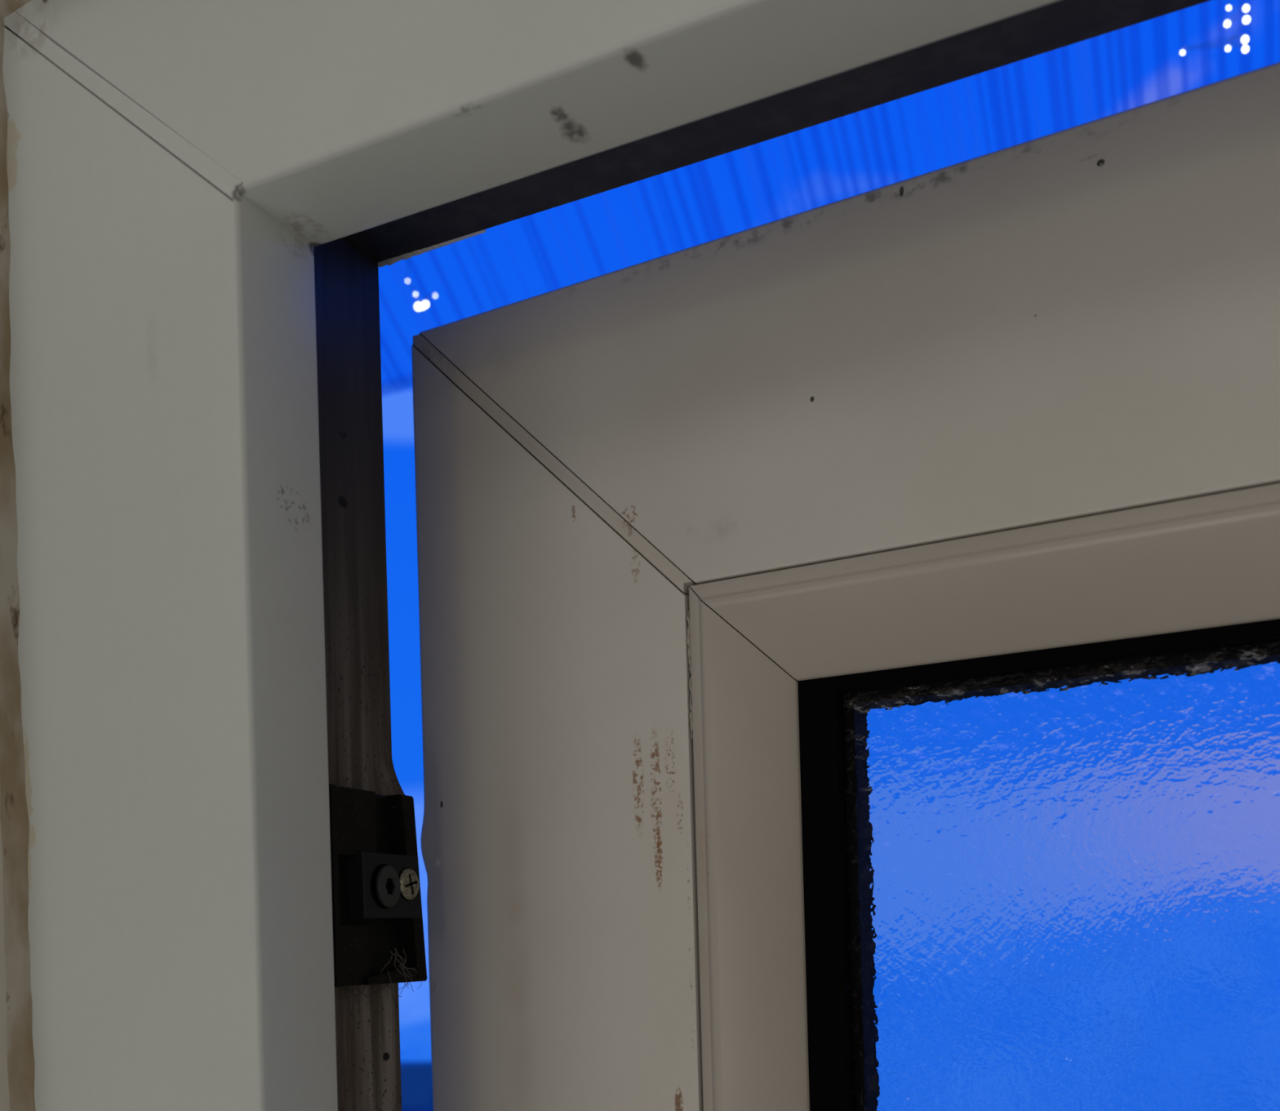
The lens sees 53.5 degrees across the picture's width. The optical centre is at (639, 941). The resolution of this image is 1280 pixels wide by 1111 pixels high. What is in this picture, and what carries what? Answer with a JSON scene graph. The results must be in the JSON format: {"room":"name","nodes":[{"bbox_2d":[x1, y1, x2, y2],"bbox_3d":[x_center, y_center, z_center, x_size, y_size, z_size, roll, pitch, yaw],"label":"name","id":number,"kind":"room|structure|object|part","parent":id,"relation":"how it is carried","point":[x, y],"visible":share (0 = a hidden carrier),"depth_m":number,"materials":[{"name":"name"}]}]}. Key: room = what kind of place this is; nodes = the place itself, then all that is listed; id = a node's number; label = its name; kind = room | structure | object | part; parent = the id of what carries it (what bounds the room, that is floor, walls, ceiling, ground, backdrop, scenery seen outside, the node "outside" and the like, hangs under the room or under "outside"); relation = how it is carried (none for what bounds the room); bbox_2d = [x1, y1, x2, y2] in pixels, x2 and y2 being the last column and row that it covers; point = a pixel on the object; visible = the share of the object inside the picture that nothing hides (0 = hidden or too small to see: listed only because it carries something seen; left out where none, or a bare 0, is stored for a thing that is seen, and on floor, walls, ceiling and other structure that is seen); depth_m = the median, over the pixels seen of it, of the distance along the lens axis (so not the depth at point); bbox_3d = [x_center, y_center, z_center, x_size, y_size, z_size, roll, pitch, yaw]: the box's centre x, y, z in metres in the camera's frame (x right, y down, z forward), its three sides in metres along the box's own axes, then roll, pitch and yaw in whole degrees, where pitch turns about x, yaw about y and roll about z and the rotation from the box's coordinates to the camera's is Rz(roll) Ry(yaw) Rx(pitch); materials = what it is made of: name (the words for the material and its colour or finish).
{"room":"bathroom","nodes":[
{"label":"bathroom","id":0,"kind":"room"},
{"bbox_2d":[0,26,9,1110],"bbox_3d":[0.183,0.516,0.124,3.100,2.400,0.071,-2,0,26],"label":"wall","id":1,"kind":"structure","parent":0,"point":[4,1087],"depth_m":0.24,"materials":[{"name":"paint"}]},
{"bbox_2d":[0,0,35,1110],"bbox_3d":[0.155,0.180,0.109,0.595,0.728,0.005,-2,0,26],"label":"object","id":2,"kind":"structure","parent":1,"relation":"attached to","point":[14,815],"depth_m":0.24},
{"bbox_2d":[395,258,435,391],"bbox_3d":[-0.063,-0.890,0.734,2.200,0.800,0.849,-2,0,26],"label":"fairy lights","id":3,"kind":"object","parent":1,"relation":"attached to","point":[418,306],"depth_m":0.98,"materials":[{"name":"clear metal"}]},
{"bbox_3d":[-0.064,-0.927,0.734,2.200,0.724,0.849,-2,0,26],"label":"ribbed canopy","id":4,"kind":"part","parent":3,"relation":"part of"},
{"bbox_3d":[-0.171,-0.489,0.980,0.004,0.005,0.004,-2,0,26],"label":"bulb","id":5,"kind":"part","parent":3,"relation":"part of","materials":[{"name":"white"}]},
{"bbox_2d":[2,0,1279,1110],"bbox_3d":[0.185,0.176,0.170,0.595,0.721,0.130,-2,0,26],"label":"window","id":6,"kind":"structure","parent":1,"relation":"in","point":[207,199],"depth_m":0.23,"materials":[{"name":"plastic"}]},
{"bbox_2d":[328,783,426,986],"bbox_3d":[-0.055,-0.011,0.260,0.010,0.039,0.030,-2,0,26],"label":"strike plate","id":7,"kind":"object","parent":6,"relation":"attached to","point":[377,907],"visible":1,"depth_m":0.26,"materials":[{"name":"black plastic"},{"name":"black rubber"},{"name":"metal"}]},
{"bbox_2d":[370,863,389,909],"bbox_3d":[-0.052,-0.011,0.258,0.001,0.010,0.010,-2,0,26],"label":"socket","id":8,"kind":"object","parent":7,"relation":"attached to","point":[380,873],"depth_m":0.26,"materials":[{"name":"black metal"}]},
{"bbox_3d":[-0.053,-0.011,0.262,0.004,0.013,0.020,-2,0,26],"label":"raised plate","id":9,"kind":"part","parent":7,"relation":"part of","materials":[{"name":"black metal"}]},
{"bbox_2d":[342,947,435,1004],"bbox_3d":[-0.053,0.008,0.264,0.016,0.013,0.022,-2,0,26],"label":"cobweb","id":10,"kind":"object","parent":7,"relation":"hanging from","point":[400,957],"visible":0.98,"depth_m":0.26,"materials":[{"name":"grey"}]},
{"bbox_2d":[398,866,413,901],"bbox_3d":[-0.049,-0.012,0.266,0.001,0.007,0.007,-2,0,26],"label":"screw","id":11,"kind":"object","parent":7,"relation":"attached to","point":[405,873],"depth_m":0.26,"materials":[{"name":"silver metal"}]},
{"bbox_3d":[0.193,0.174,0.192,0.509,0.651,0.060,-2,0,28],"label":"window sash","id":12,"kind":"part","parent":6,"relation":"part of","materials":[{"name":"white plastic"}]},
{"bbox_3d":[0.186,-0.103,0.192,0.508,0.082,0.060,-2,0,28],"label":"rail","id":13,"kind":"part","parent":6,"relation":"part of","materials":[{"name":"plastic"}]},
{"bbox_3d":[0.190,0.178,0.184,0.368,0.504,0.004,-2,0,28],"label":"glass pane","id":14,"kind":"part","parent":6,"relation":"part of","materials":[{"name":"glass"}]},
{"label":"outside","id":15,"kind":"structure","parent":0,"visible":0},
{"bbox_2d":[1181,0,1248,54],"bbox_3d":[0.330,-0.654,0.738,0.036,0.286,0.003,-2,0,26],"label":"fairy lights","id":16,"kind":"object","parent":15,"point":[1246,20],"visible":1,"depth_m":0.73,"materials":[{"name":"clear metal"}]},
{"bbox_3d":[0.340,-0.530,0.735,0.002,0.003,0.003,-2,0,26],"label":"bulb","id":17,"kind":"part","parent":16,"relation":"part of","materials":[{"name":"white"}]},
{"bbox_3d":[0.348,-0.513,0.731,0.003,0.003,0.003,-2,0,26],"label":"bulb","id":18,"kind":"part","parent":16,"relation":"part of","materials":[{"name":"white"}]},
{"bbox_3d":[0.348,-0.518,0.731,0.003,0.003,0.003,-2,0,26],"label":"bulb","id":19,"kind":"part","parent":16,"relation":"part of","materials":[{"name":"white"}]},
{"bbox_3d":[0.348,-0.536,0.731,0.002,0.003,0.003,-2,0,26],"label":"bulb","id":20,"kind":"part","parent":16,"relation":"part of","materials":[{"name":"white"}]},
{"bbox_3d":[0.349,-0.529,0.731,0.003,0.003,0.003,-2,0,26],"label":"bulb","id":21,"kind":"part","parent":16,"relation":"part of","materials":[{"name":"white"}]},
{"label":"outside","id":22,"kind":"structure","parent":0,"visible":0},
{"bbox_3d":[1.238,6.189,14.126,70.000,0.100,25.940,-2,0,26],"label":"lawn","id":23,"kind":"structure","parent":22,"visible":0},
{"bbox_2d":[400,1061,432,1110],"bbox_3d":[-4.896,4.035,18.115,8.900,4.550,6.600,-2,0,11],"label":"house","id":24,"kind":"structure","parent":23,"relation":"on","point":[416,1087],"depth_m":17.43,"materials":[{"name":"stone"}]}
]}

